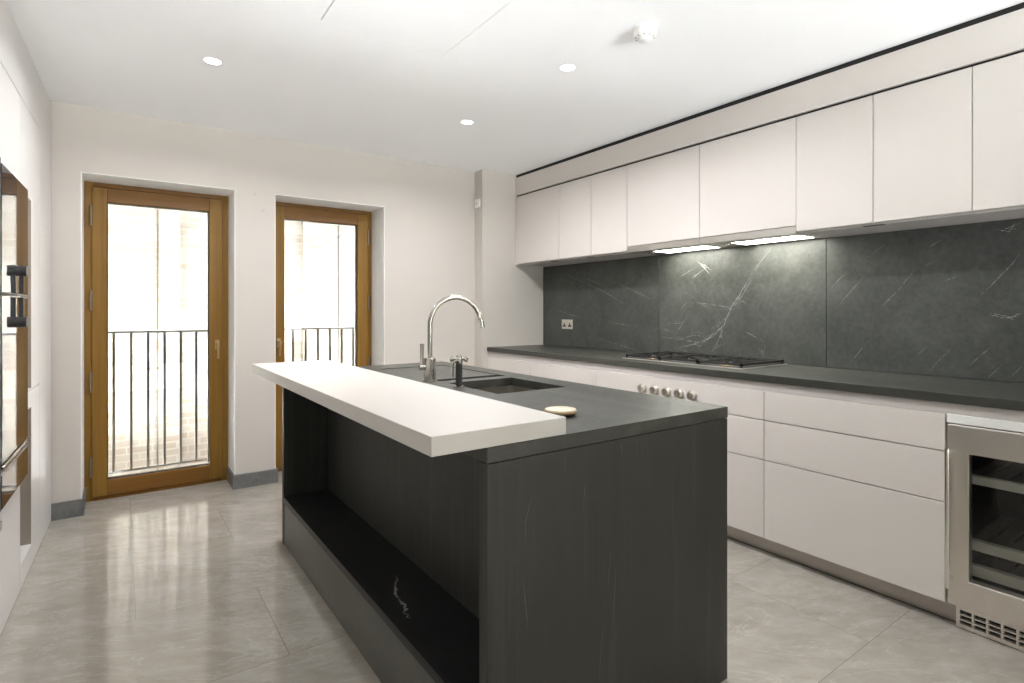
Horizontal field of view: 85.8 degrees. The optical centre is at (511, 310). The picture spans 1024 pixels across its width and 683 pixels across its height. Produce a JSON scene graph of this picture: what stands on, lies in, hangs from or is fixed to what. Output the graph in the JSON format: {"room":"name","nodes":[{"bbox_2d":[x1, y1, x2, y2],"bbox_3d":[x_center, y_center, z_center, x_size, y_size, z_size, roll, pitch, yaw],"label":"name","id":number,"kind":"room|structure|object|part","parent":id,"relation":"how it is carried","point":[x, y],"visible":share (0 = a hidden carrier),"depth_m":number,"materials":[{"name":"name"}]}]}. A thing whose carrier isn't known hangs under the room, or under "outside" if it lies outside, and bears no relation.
{"room":"kitchen","nodes":[
{"label":"kitchen","id":0,"kind":"room"},
{"bbox_2d":[1,438,28,509],"bbox_3d":[-2.241,0.644,2.041,0.614,0.160,0.547,0,0,-34],"label":"warming drawer","id":1,"kind":"object","parent":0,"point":[14,469],"visible":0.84,"depth_m":2.17,"materials":[{"name":"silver metal"}]},
{"bbox_3d":[-2.002,0.659,2.200,0.026,0.129,0.547,0,0,-34],"label":"drawer","id":2,"kind":"part","parent":1,"relation":"part of","materials":[{"name":"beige metal"}]},
{"bbox_2d":[50,100,474,503],"bbox_3d":[-1.698,0.000,4.357,4.580,2.500,0.550,0,0,-35],"label":"wall","id":3,"kind":"structure","parent":0,"point":[429,210],"depth_m":3.94,"materials":[{"name":"paint"}]},
{"bbox_2d":[51,487,85,520],"bbox_3d":[-2.757,1.200,3.420,0.171,0.100,0.281,0,0,-35],"label":"baseboard","id":4,"kind":"structure","parent":3,"relation":"attached to","point":[73,508],"depth_m":3.31,"materials":[{"name":"stone"}]},
{"bbox_2d":[84,181,227,501],"bbox_3d":[-2.437,0.205,3.823,0.842,2.090,0.144,0,0,-35],"label":"door","id":5,"kind":"structure","parent":3,"relation":"in","point":[97,196],"depth_m":3.71,"materials":[{"name":"brown wood"}]},
{"bbox_3d":[-2.453,1.174,3.840,0.595,0.104,0.069,0,0,-35],"label":"sash rail","id":6,"kind":"part","parent":5,"relation":"part of","materials":[{"name":"brown wood"}]},
{"bbox_3d":[-2.453,-0.761,3.840,0.595,0.092,0.069,0,0,-35],"label":"sash rail","id":7,"kind":"part","parent":5,"relation":"part of","materials":[{"name":"brown wood"}]},
{"bbox_3d":[-2.131,0.283,3.989,0.028,0.136,0.059,0,0,-35],"label":"handle","id":8,"kind":"part","parent":5,"relation":"part of","materials":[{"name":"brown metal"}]},
{"bbox_2d":[81,172,234,498],"bbox_3d":[-2.438,0.203,3.824,0.851,2.095,0.540,0,0,-35],"label":"door frame","id":9,"kind":"structure","parent":3,"relation":"attached to","point":[85,176],"depth_m":3.74,"materials":[{"name":"paint"}]},
{"bbox_2d":[108,329,207,474],"bbox_3d":[-2.616,0.656,4.079,0.980,1.017,0.059,0,0,-35],"label":"balcony railing","id":10,"kind":"object","parent":3,"relation":"attached to","point":[148,332],"visible":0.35,"depth_m":4.05,"materials":[{"name":"metal"}]},
{"bbox_3d":[-2.622,0.157,4.087,0.980,0.017,0.040,0,0,-35],"label":"rail","id":11,"kind":"part","parent":10,"relation":"part of","materials":[{"name":"metal"}]},
{"bbox_3d":[-2.622,1.159,4.087,0.980,0.013,0.030,0,0,-35],"label":"rail","id":12,"kind":"part","parent":10,"relation":"part of","materials":[{"name":"metal"}]},
{"bbox_2d":[227,466,277,489],"bbox_3d":[-1.901,1.200,4.028,0.295,0.101,0.281,0,0,-35],"label":"baseboard","id":13,"kind":"structure","parent":3,"relation":"attached to","point":[245,480],"depth_m":3.92,"materials":[{"name":"stone"}]},
{"bbox_2d":[285,327,354,365],"bbox_3d":[-1.716,0.656,4.719,0.970,1.017,0.059,0,0,-35],"label":"balcony railing","id":14,"kind":"object","parent":3,"relation":"attached to","point":[310,328],"visible":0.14,"depth_m":4.77,"materials":[{"name":"metal"}]},
{"bbox_3d":[-1.721,0.157,4.727,0.970,0.017,0.040,0,0,-35],"label":"rail","id":15,"kind":"part","parent":14,"relation":"part of","materials":[{"name":"metal"}]},
{"bbox_2d":[276,202,371,471],"bbox_3d":[-1.536,0.205,4.463,0.829,2.090,0.144,0,0,-35],"label":"door","id":16,"kind":"structure","parent":3,"relation":"in","point":[362,220],"depth_m":4.49,"materials":[{"name":"brown wood"}]},
{"bbox_3d":[-1.787,0.283,4.233,0.028,0.136,0.059,0,0,-35],"label":"handle","id":17,"kind":"part","parent":16,"relation":"part of","materials":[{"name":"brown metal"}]},
{"bbox_3d":[-1.551,-0.761,4.480,0.582,0.092,0.069,0,0,-35],"label":"sash rail","id":18,"kind":"part","parent":16,"relation":"part of","materials":[{"name":"brown wood"}]},
{"bbox_2d":[275,194,383,467],"bbox_3d":[-1.537,0.203,4.465,0.838,2.095,0.540,0,0,-35],"label":"trim","id":19,"kind":"structure","parent":3,"relation":"attached to","point":[377,211],"depth_m":4.54,"materials":[{"name":"paint"}]},
{"bbox_2d":[475,169,543,367],"bbox_3d":[-0.008,0.000,5.141,0.718,2.500,0.130,0,0,-35],"label":"wall column","id":20,"kind":"structure","parent":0,"point":[508,295],"depth_m":4.99,"materials":[{"name":"paint"}]},
{"bbox_2d":[475,199,479,207],"bbox_3d":[-0.310,-0.955,4.928,0.020,0.076,0.077,0,0,-35],"label":"wall sensor","id":21,"kind":"object","parent":20,"relation":"attached to","point":[477,201],"visible":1,"depth_m":4.91,"materials":[{"name":"white plastic"}]},
{"bbox_2d":[0,471,1023,682],"bbox_3d":[1.416,1.325,-0.024,4.580,0.150,10.920,0,0,-35],"label":"floor","id":22,"kind":"structure","parent":0,"point":[200,583],"depth_m":2.25,"materials":[{"name":"grey tile"}]},
{"bbox_2d":[0,62,18,634],"bbox_3d":[-2.249,0.147,2.023,0.580,2.194,0.585,0,0,-34],"label":"tall cabinet","id":23,"kind":"object","parent":22,"relation":"on","point":[9,96],"visible":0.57,"depth_m":2.25,"materials":[{"name":"paint"}]},
{"bbox_3d":[-2.017,0.988,2.179,0.021,0.508,0.583,0,0,-34],"label":"door","id":24,"kind":"part","parent":23,"relation":"part of","materials":[{"name":"paint"}]},
{"bbox_3d":[-2.017,-0.751,2.179,0.021,0.397,0.583,0,0,-34],"label":"door","id":25,"kind":"part","parent":23,"relation":"part of","materials":[{"name":"paint"}]},
{"bbox_2d":[1,295,27,464],"bbox_3d":[-2.230,0.252,2.048,0.640,0.616,0.547,0,0,-34],"label":"wall oven","id":26,"kind":"object","parent":23,"relation":"in","point":[14,310],"visible":1,"depth_m":2.16,"materials":[{"name":"black glass"}]},
{"bbox_3d":[-1.993,0.004,2.239,0.014,0.112,0.020,0,0,-34],"label":"handle","id":27,"kind":"part","parent":26,"relation":"part of","materials":[{"name":"metal"}]},
{"bbox_3d":[-1.991,0.047,2.240,0.030,0.044,0.044,0,0,-34],"label":"handle post","id":28,"kind":"part","parent":26,"relation":"part of","materials":[{"name":"metal"}]},
{"bbox_2d":[1,163,27,295],"bbox_3d":[-2.230,-0.299,2.048,0.640,0.471,0.547,0,0,-34],"label":"wall oven","id":29,"kind":"object","parent":23,"relation":"in","point":[14,196],"visible":1,"depth_m":2.16,"materials":[{"name":"black glass"}]},
{"bbox_3d":[-2.002,-0.299,2.200,0.026,0.471,0.547,0,0,-34],"label":"door","id":30,"kind":"part","parent":29,"relation":"part of","materials":[{"name":"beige metal"}]},
{"bbox_3d":[-1.993,-0.125,2.239,0.014,0.114,0.020,0,0,-34],"label":"handle","id":31,"kind":"part","parent":29,"relation":"part of","materials":[{"name":"metal"}]},
{"bbox_3d":[-1.991,-0.160,2.240,0.030,0.044,0.044,0,0,-34],"label":"handle post","id":32,"kind":"part","parent":29,"relation":"part of","materials":[{"name":"metal"}]},
{"bbox_2d":[7,95,38,591],"bbox_3d":[-2.570,0.147,2.501,0.580,2.194,0.560,0,0,-34],"label":"tall cabinet","id":33,"kind":"object","parent":22,"relation":"on","point":[28,129],"visible":0.29,"depth_m":2.69,"materials":[{"name":"paint"}]},
{"bbox_3d":[-2.353,-0.283,2.646,0.060,1.333,0.558,0,0,-34],"label":"door","id":34,"kind":"part","parent":33,"relation":"part of","materials":[{"name":"paint"}]},
{"bbox_3d":[-2.353,0.816,2.646,0.060,0.852,0.558,0,0,-34],"label":"door","id":35,"kind":"part","parent":33,"relation":"part of","materials":[{"name":"paint"}]},
{"bbox_2d":[38,76,50,546],"bbox_3d":[-2.849,0.005,2.918,0.592,2.478,0.453,0,0,-35],"label":"end panel","id":36,"kind":"object","parent":22,"relation":"on","point":[44,384],"visible":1,"depth_m":3.04,"materials":[{"name":"paint"}]},
{"bbox_2d":[282,387,726,682],"bbox_3d":[-0.254,0.808,2.421,0.970,0.883,2.039,0,0,-35],"label":"base cabinet","id":37,"kind":"object","parent":22,"relation":"on","point":[605,561],"visible":0.82,"depth_m":1.72,"materials":[{"name":"wood"}]},
{"bbox_3d":[-0.834,0.808,3.237,0.970,0.883,0.036,0,0,-35],"label":"panel","id":38,"kind":"part","parent":37,"relation":"part of","materials":[{"name":"wood"}]},
{"bbox_2d":[284,489,478,682],"bbox_3d":[-0.554,1.015,2.208,0.235,0.030,1.967,0,0,-35],"label":"niche shelf","id":39,"kind":"object","parent":37,"relation":"attached to","point":[435,627],"depth_m":1.98,"materials":[{"name":"stone"}]},
{"bbox_3d":[-0.450,0.683,2.282,0.020,0.633,1.967,0,0,-35],"label":"panel","id":40,"kind":"part","parent":37,"relation":"part of","materials":[{"name":"wood"}]},
{"bbox_2d":[355,361,727,463],"bbox_3d":[-0.254,0.345,2.420,0.970,0.037,2.040,0,0,-35],"label":"countertop","id":41,"kind":"structure","parent":37,"relation":"on","point":[602,414],"depth_m":1.89,"materials":[{"name":"stone"}]},
{"bbox_2d":[252,360,565,456],"bbox_3d":[-0.610,0.304,2.170,0.395,0.046,2.045,0,0,-35],"label":"breakfast bar","id":42,"kind":"object","parent":41,"relation":"on","point":[431,420],"visible":1,"depth_m":1.58,"materials":[{"name":"white stone"}]},
{"bbox_2d":[418,295,484,381],"bbox_3d":[-0.277,0.127,2.591,0.334,0.399,0.066,0,0,-29],"label":"mixer tap","id":43,"kind":"object","parent":41,"relation":"on","point":[428,364],"visible":1,"depth_m":2.53,"materials":[{"name":"silver metal"}]},
{"bbox_3d":[-0.411,0.201,2.517,0.019,0.098,0.019,0,0,-35],"label":"lever","id":44,"kind":"part","parent":43,"relation":"part of","materials":[{"name":"silver metal"}]},
{"bbox_2d":[423,357,436,381],"bbox_3d":[-0.378,0.273,2.534,0.066,0.109,0.066,0,0,-35],"label":"tap","id":45,"kind":"object","parent":43,"relation":"on","point":[429,363],"depth_m":2.51,"materials":[{"name":"silver metal"}]},
{"bbox_3d":[-0.266,0.074,2.599,0.281,0.292,0.023,0,0,-30],"label":"spout","id":46,"kind":"part","parent":43,"relation":"part of","materials":[{"name":"silver metal"}]},
{"bbox_2d":[450,355,467,387],"bbox_3d":[-0.226,0.258,2.348,0.068,0.138,0.068,0,0,-35],"label":"tap","id":47,"kind":"object","parent":41,"relation":"on","point":[459,359],"visible":1,"depth_m":2.34,"materials":[{"name":"silver metal"}]},
{"bbox_3d":[-0.250,0.249,2.348,0.024,0.073,0.013,0,0,0],"label":"spout","id":48,"kind":"part","parent":47,"relation":"part of","materials":[{"name":"silver metal"}]},
{"bbox_2d":[477,385,534,393],"bbox_3d":[-0.029,0.463,2.415,0.391,0.197,0.440,0,0,-35],"label":"sink","id":49,"kind":"object","parent":41,"relation":"in","point":[510,388],"visible":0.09,"depth_m":2.64,"materials":[{"name":"metal"}]},
{"bbox_2d":[544,406,576,417],"bbox_3d":[0.151,0.316,1.717,0.102,0.021,0.102,0,0,-35],"label":"soap dish","id":50,"kind":"object","parent":41,"relation":"on","point":[565,411],"visible":0.92,"depth_m":1.69,"materials":[{"name":"beige ceramic"}]},
{"bbox_2d":[545,406,575,412],"bbox_3d":[0.151,0.308,1.717,0.098,0.005,0.098,0,0,-35],"label":"bowl","id":51,"kind":"object","parent":50,"relation":"on","point":[553,409],"depth_m":1.70,"materials":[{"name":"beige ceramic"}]},
{"bbox_3d":[0.326,0.808,1.604,0.970,0.883,0.036,0,0,-35],"label":"panel","id":52,"kind":"part","parent":37,"relation":"part of","materials":[{"name":"wood"}]},
{"bbox_2d":[487,356,530,374],"bbox_3d":[0.208,0.783,4.825,0.610,0.745,0.631,0,0,-35],"label":"base cabinet","id":53,"kind":"object","parent":22,"relation":"on","point":[496,363],"depth_m":4.62,"materials":[{"name":"paint"}]},
{"bbox_3d":[-0.200,0.783,4.894,0.020,0.745,0.047,0,0,-35],"label":"filler panel","id":54,"kind":"part","parent":53,"relation":"part of","materials":[{"name":"beige wood"}]},
{"bbox_2d":[530,362,595,385],"bbox_3d":[0.609,0.783,4.262,0.610,0.745,0.746,0,0,-35],"label":"base cabinet","id":55,"kind":"object","parent":22,"relation":"on","point":[552,371],"visible":0.17,"depth_m":4.05,"materials":[{"name":"paint"}]},
{"bbox_2d":[596,370,766,537],"bbox_3d":[1.162,0.783,3.454,0.644,0.745,1.209,0,0,-35],"label":"base cabinet","id":56,"kind":"object","parent":22,"relation":"on","point":[745,420],"visible":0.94,"depth_m":2.92,"materials":[{"name":"paint"}]},
{"bbox_3d":[0.805,0.485,3.430,0.034,0.058,0.058,0,0,-35],"label":"knob","id":57,"kind":"part","parent":56,"relation":"part of","materials":[{"name":"metal"}]},
{"bbox_3d":[0.860,0.485,3.353,0.034,0.058,0.058,0,0,-35],"label":"knob","id":58,"kind":"part","parent":56,"relation":"part of","materials":[{"name":"metal"}]},
{"bbox_3d":[0.914,0.485,3.277,0.034,0.058,0.058,0,0,-35],"label":"knob","id":59,"kind":"part","parent":56,"relation":"part of","materials":[{"name":"metal"}]},
{"bbox_3d":[0.966,0.485,3.204,0.034,0.058,0.058,0,0,-35],"label":"knob","id":60,"kind":"part","parent":56,"relation":"part of","materials":[{"name":"metal"}]},
{"bbox_3d":[0.936,0.483,3.293,0.021,0.145,1.207,0,0,-35],"label":"drawer","id":61,"kind":"part","parent":56,"relation":"part of","materials":[{"name":"paint"}]},
{"bbox_3d":[1.018,0.485,3.130,0.034,0.058,0.058,0,0,-35],"label":"knob","id":62,"kind":"part","parent":56,"relation":"part of","materials":[{"name":"metal"}]},
{"bbox_3d":[0.936,0.960,3.293,0.021,0.393,1.207,0,0,-35],"label":"drawer","id":63,"kind":"part","parent":56,"relation":"part of","materials":[{"name":"paint"}]},
{"bbox_3d":[0.936,0.659,3.293,0.021,0.197,1.207,0,0,-35],"label":"drawer","id":64,"kind":"part","parent":56,"relation":"part of","materials":[{"name":"paint"}]},
{"bbox_2d":[764,391,948,601],"bbox_3d":[1.745,0.783,2.663,0.610,0.745,0.752,0,0,-35],"label":"base cabinet","id":65,"kind":"object","parent":22,"relation":"on","point":[857,486],"visible":0.71,"depth_m":2.43,"materials":[{"name":"paint"}]},
{"bbox_3d":[1.505,0.659,2.493,0.021,0.197,0.750,0,0,-35],"label":"drawer","id":66,"kind":"part","parent":65,"relation":"part of","materials":[{"name":"paint"}]},
{"bbox_3d":[1.505,0.960,2.493,0.021,0.393,0.750,0,0,-35],"label":"drawer","id":67,"kind":"part","parent":65,"relation":"part of","materials":[{"name":"paint"}]},
{"bbox_3d":[1.505,0.483,2.493,0.021,0.145,0.750,0,0,-35],"label":"drawer","id":68,"kind":"part","parent":65,"relation":"part of","materials":[{"name":"paint"}]},
{"bbox_2d":[944,423,1023,650],"bbox_3d":[2.112,0.847,2.088,0.658,0.799,0.597,0,0,-35],"label":"wine cooler","id":69,"kind":"object","parent":22,"relation":"on","point":[984,467],"visible":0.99,"depth_m":2.13,"materials":[{"name":"metal"}]},
{"bbox_3d":[1.701,0.805,2.146,0.054,0.540,0.019,0,0,-35],"label":"handle","id":70,"kind":"part","parent":69,"relation":"part of","materials":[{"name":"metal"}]},
{"bbox_2d":[956,606,1023,650],"bbox_3d":[1.929,1.203,1.946,0.024,0.086,0.577,0,0,-35],"label":"grille","id":71,"kind":"object","parent":69,"relation":"attached to","point":[999,631],"depth_m":2.09,"materials":[{"name":"metal"}]},
{"bbox_2d":[972,542,1023,576],"bbox_3d":[2.146,1.021,2.107,0.460,0.012,0.529,0,0,-35],"label":"shelf","id":72,"kind":"object","parent":69,"relation":"attached to","point":[1004,565],"depth_m":2.22,"materials":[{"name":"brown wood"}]},
{"bbox_2d":[972,562,1023,590],"bbox_3d":[1.941,1.014,1.966,0.027,0.043,0.549,0,0,-35],"label":"shelf","id":73,"kind":"object","parent":69,"relation":"attached to","point":[984,572],"depth_m":2.09,"materials":[{"name":"metal"}]},
{"bbox_2d":[972,516,1023,550],"bbox_3d":[2.146,0.921,2.107,0.460,0.012,0.529,0,0,-35],"label":"shelf","id":74,"kind":"object","parent":69,"relation":"attached to","point":[987,528],"depth_m":2.29,"materials":[{"name":"brown wood"}]},
{"bbox_2d":[972,538,1023,563],"bbox_3d":[1.941,0.915,1.966,0.027,0.040,0.549,0,0,-35],"label":"shelf","id":75,"kind":"object","parent":69,"relation":"attached to","point":[1011,554],"depth_m":2.09,"materials":[{"name":"metal"}]},
{"bbox_2d":[972,459,1023,483],"bbox_3d":[2.146,0.663,2.107,0.460,0.012,0.529,0,0,-35],"label":"shelf","id":76,"kind":"object","parent":69,"relation":"attached to","point":[983,467],"depth_m":2.27,"materials":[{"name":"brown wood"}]},
{"bbox_2d":[972,474,1023,493],"bbox_3d":[1.941,0.660,1.966,0.027,0.033,0.549,0,0,-35],"label":"shelf","id":77,"kind":"object","parent":69,"relation":"attached to","point":[1001,484],"depth_m":2.09,"materials":[{"name":"metal"}]},
{"bbox_3d":[-1.913,0.147,1.520,0.580,2.194,0.615,0,0,-34],"label":"cabinet","id":78,"kind":"object","parent":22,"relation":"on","visible":0},
{"bbox_2d":[0,157,0,511],"bbox_3d":[-1.916,0.087,1.552,0.610,1.274,0.612,0,0,-34],"label":"wall oven","id":79,"kind":"object","parent":78,"relation":"in","point":[0,157],"visible":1,"depth_m":1.97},
{"bbox_3d":[2.493,0.784,1.610,0.610,0.744,0.614,0,0,-35],"label":"base cabinet","id":80,"kind":"object","parent":22,"relation":"on","visible":0},
{"bbox_2d":[947,414,1023,432],"bbox_3d":[2.079,0.426,1.685,0.022,0.032,1.218,0,0,-35],"label":"filler panel","id":81,"kind":"object","parent":80,"relation":"on","point":[951,418],"visible":1,"depth_m":2.08,"materials":[{"name":"white plastic"}]},
{"bbox_3d":[-1.165,0.147,0.403,0.580,2.194,0.685,0,0,-34],"label":"cabinet","id":82,"kind":"object","parent":22,"relation":"on","visible":0},
{"bbox_2d":[0,0,38,127],"bbox_3d":[-1.849,-1.095,1.425,0.580,0.279,3.148,0,0,-34],"label":"panel","id":83,"kind":"object","parent":82,"relation":"on","point":[15,57],"visible":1,"depth_m":2.41,"materials":[{"name":"paint"}]},
{"bbox_2d":[6,0,1023,174],"bbox_3d":[-0.362,-1.350,2.478,4.580,0.200,5.160,0,0,-35],"label":"ceiling","id":84,"kind":"structure","parent":0,"point":[285,72],"depth_m":2.82,"materials":[{"name":"paint"}]},
{"bbox_2d":[203,57,222,64],"bbox_3d":[-1.499,-1.249,2.761,0.086,0.002,0.086,0,0,-35],"label":"recessed light","id":85,"kind":"object","parent":84,"relation":"in","point":[210,60],"visible":1,"depth_m":2.76,"materials":[{"name":"white plastic"}]},
{"bbox_2d":[321,0,511,55],"bbox_3d":[-0.408,-1.264,2.295,0.582,0.030,0.610,0,0,-35],"label":"ceiling hatch","id":86,"kind":"object","parent":84,"relation":"attached to","point":[435,27],"visible":0.88,"depth_m":2.36,"materials":[{"name":"paint"}]},
{"bbox_2d":[461,120,473,123],"bbox_3d":[-0.298,-1.249,3.656,0.086,0.002,0.086,0,0,-35],"label":"recessed light","id":87,"kind":"object","parent":84,"relation":"in","point":[462,121],"visible":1,"depth_m":3.66,"materials":[{"name":"white plastic"}]},
{"bbox_2d":[559,64,575,70],"bbox_3d":[0.286,-1.249,2.834,0.086,0.002,0.086,0,0,-35],"label":"recessed light","id":88,"kind":"object","parent":84,"relation":"in","point":[565,67],"visible":1,"depth_m":2.83,"materials":[{"name":"white plastic"}]},
{"bbox_2d":[633,22,656,43],"bbox_3d":[0.589,-1.219,2.439,0.106,0.060,0.106,0,0,-35],"label":"smoke detector","id":89,"kind":"object","parent":84,"relation":"attached to","point":[645,32],"visible":1,"depth_m":2.41,"materials":[{"name":"white plastic"}]},
{"bbox_2d":[515,8,1023,195],"bbox_3d":[1.363,-1.139,3.231,0.022,0.161,4.568,0,0,-35],"label":"panel","id":90,"kind":"object","parent":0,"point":[1002,35],"visible":1,"depth_m":2.87,"materials":[{"name":"paint"}]},
{"bbox_2d":[555,238,1023,383],"bbox_3d":[3.317,0.000,1.167,0.100,2.500,10.460,0,0,-35],"label":"wall","id":91,"kind":"structure","parent":0,"point":[819,238],"depth_m":3.35,"materials":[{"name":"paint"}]},
{"bbox_2d":[515,185,587,266],"bbox_3d":[0.356,-0.729,4.936,0.358,0.630,0.621,0,0,-35],"label":"upper cabinet","id":92,"kind":"object","parent":91,"relation":"attached to","point":[538,211],"depth_m":4.82,"materials":[{"name":"paint"}]},
{"bbox_3d":[0.050,-0.730,5.080,0.020,0.629,0.032,0,0,-35],"label":"filler panel","id":93,"kind":"part","parent":92,"relation":"part of","materials":[{"name":"beige wood"}]},
{"bbox_3d":[0.229,-0.735,4.825,0.021,0.617,0.584,0,0,-35],"label":"door","id":94,"kind":"part","parent":92,"relation":"part of","materials":[{"name":"paint"}]},
{"bbox_2d":[559,176,617,261],"bbox_3d":[0.650,-0.729,4.523,0.358,0.630,0.390,0,0,-35],"label":"upper cabinet","id":95,"kind":"object","parent":91,"relation":"attached to","point":[574,196],"visible":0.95,"depth_m":4.42,"materials":[{"name":"paint"}]},
{"bbox_3d":[0.510,-0.735,4.429,0.021,0.617,0.378,0,0,-35],"label":"door","id":96,"kind":"part","parent":95,"relation":"part of","materials":[{"name":"paint"}]},
{"bbox_2d":[543,255,658,352],"bbox_3d":[0.713,-0.043,4.718,0.029,0.742,1.390,0,0,-35],"label":"backsplash","id":97,"kind":"structure","parent":91,"relation":"attached to","point":[611,304],"depth_m":4.61,"materials":[{"name":"stone"}]},
{"bbox_2d":[562,319,572,328],"bbox_3d":[0.499,0.126,4.986,0.009,0.086,0.146,0,0,-35],"label":"wall socket","id":98,"kind":"object","parent":97,"relation":"attached to","point":[566,323],"visible":1,"depth_m":4.98,"materials":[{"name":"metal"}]},
{"bbox_2d":[591,166,656,258],"bbox_3d":[0.866,-0.730,4.220,0.358,0.629,0.370,0,0,-35],"label":"upper cabinet","id":99,"kind":"object","parent":91,"relation":"attached to","point":[608,188],"visible":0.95,"depth_m":4.11,"materials":[{"name":"paint"}]},
{"bbox_3d":[0.729,-0.735,4.122,0.021,0.617,0.368,0,0,-35],"label":"door","id":100,"kind":"part","parent":99,"relation":"part of","materials":[{"name":"paint"}]},
{"bbox_2d":[627,145,699,246],"bbox_3d":[1.150,-0.751,3.820,0.358,0.586,0.607,0,0,-35],"label":"upper cabinet","id":101,"kind":"object","parent":91,"relation":"attached to","point":[663,192],"visible":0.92,"depth_m":3.68,"materials":[{"name":"paint"}]},
{"bbox_2d":[659,238,826,366],"bbox_3d":[1.466,-0.046,3.659,0.029,0.747,1.202,0,0,-35],"label":"backsplash","id":102,"kind":"structure","parent":91,"relation":"attached to","point":[768,301],"depth_m":3.54,"materials":[{"name":"stone"}]},
{"bbox_2d":[700,117,795,237],"bbox_3d":[1.502,-0.751,3.324,0.358,0.586,0.606,0,0,-35],"label":"upper cabinet","id":103,"kind":"object","parent":91,"relation":"attached to","point":[748,178],"visible":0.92,"depth_m":3.20,"materials":[{"name":"paint"}]},
{"bbox_2d":[627,238,728,254],"bbox_3d":[1.137,-0.436,3.811,0.327,0.050,0.605,0,0,-35],"label":"extractor hood","id":104,"kind":"object","parent":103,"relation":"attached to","point":[689,245],"visible":0.92,"depth_m":3.75,"materials":[{"name":"metal"}]},
{"bbox_3d":[1.192,-0.421,3.779,0.170,0.006,0.424,0,0,-35],"label":"light panel","id":105,"kind":"part","parent":104,"relation":"part of","materials":[{"name":"white plastic"}]},
{"bbox_2d":[487,345,1023,410],"bbox_3d":[1.360,0.346,3.229,0.637,0.037,4.568,0,0,-35],"label":"countertop","id":106,"kind":"structure","parent":91,"relation":"attached to","point":[983,393],"depth_m":2.69,"materials":[{"name":"stone"}]},
{"bbox_2d":[622,351,787,369],"bbox_3d":[1.210,0.312,3.550,0.485,0.031,0.895,0,0,-35],"label":"gas hob","id":107,"kind":"object","parent":106,"relation":"in","point":[722,361],"visible":1,"depth_m":3.41,"materials":[{"name":"metal"}]},
{"bbox_2d":[622,357,787,369],"bbox_3d":[1.210,0.325,3.550,0.485,0.005,0.895,0,0,-35],"label":"tray","id":108,"kind":"object","parent":107,"relation":"on","point":[695,361],"depth_m":3.33,"materials":[{"name":"metal"}]},
{"bbox_2d":[488,351,1023,422],"bbox_3d":[1.119,0.387,3.057,0.022,0.043,4.568,0,0,-35],"label":"rail","id":109,"kind":"object","parent":106,"relation":"attached to","point":[951,408],"visible":0.89,"depth_m":2.62,"materials":[{"name":"paint"}]},
{"bbox_2d":[700,226,821,247],"bbox_3d":[1.490,-0.436,3.315,0.327,0.050,0.604,0,0,-35],"label":"extractor hood","id":110,"kind":"object","parent":91,"relation":"attached to","point":[786,234],"visible":0.93,"depth_m":3.24,"materials":[{"name":"metal"}]},
{"bbox_3d":[1.544,-0.421,3.283,0.170,0.006,0.423,0,0,-35],"label":"light panel","id":111,"kind":"part","parent":110,"relation":"part of","materials":[{"name":"white plastic"}]},
{"bbox_2d":[516,2,1023,196],"bbox_3d":[1.504,-1.147,3.331,0.346,0.202,4.568,0,0,-35],"label":"trim","id":112,"kind":"structure","parent":91,"relation":"attached to","point":[1021,5],"depth_m":2.89,"materials":[{"name":"black metal"}]},
{"bbox_2d":[796,95,900,237],"bbox_3d":[1.798,-0.729,2.908,0.358,0.630,0.409,0,0,-35],"label":"upper cabinet","id":113,"kind":"object","parent":91,"relation":"attached to","point":[834,145],"visible":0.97,"depth_m":2.81,"materials":[{"name":"paint"}]},
{"bbox_2d":[827,218,1023,382],"bbox_3d":[2.386,-0.043,2.364,0.029,0.742,1.970,0,0,-35],"label":"backsplash","id":114,"kind":"structure","parent":91,"relation":"attached to","point":[942,301],"depth_m":2.75,"materials":[{"name":"stone"}]},
{"bbox_2d":[873,67,995,229],"bbox_3d":[2.005,-0.730,2.617,0.358,0.629,0.379,0,0,-35],"label":"upper cabinet","id":115,"kind":"object","parent":91,"relation":"attached to","point":[923,130],"visible":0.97,"depth_m":2.51,"materials":[{"name":"paint"}]},
{"bbox_2d":[973,52,1023,220],"bbox_3d":[2.226,-0.730,2.306,0.358,0.629,0.379,0,0,-35],"label":"upper cabinet","id":116,"kind":"object","parent":91,"relation":"attached to","point":[998,85],"visible":1,"depth_m":2.29,"materials":[{"name":"paint"}]},
{"bbox_2d":[727,525,955,621],"bbox_3d":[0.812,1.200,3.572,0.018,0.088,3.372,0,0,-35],"label":"trim","id":117,"kind":"structure","parent":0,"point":[945,609],"depth_m":2.52,"materials":[{"name":"metal"}]},
{"label":"outside","id":118,"kind":"structure","parent":0,"visible":0},
{"bbox_2d":[108,204,354,476],"bbox_3d":[-3.788,0.500,6.195,13.000,9.500,0.512,0,0,-35],"label":"brick building","id":119,"kind":"structure","parent":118,"point":[158,258],"depth_m":6.00,"materials":[{"name":"brick"}]}
]}

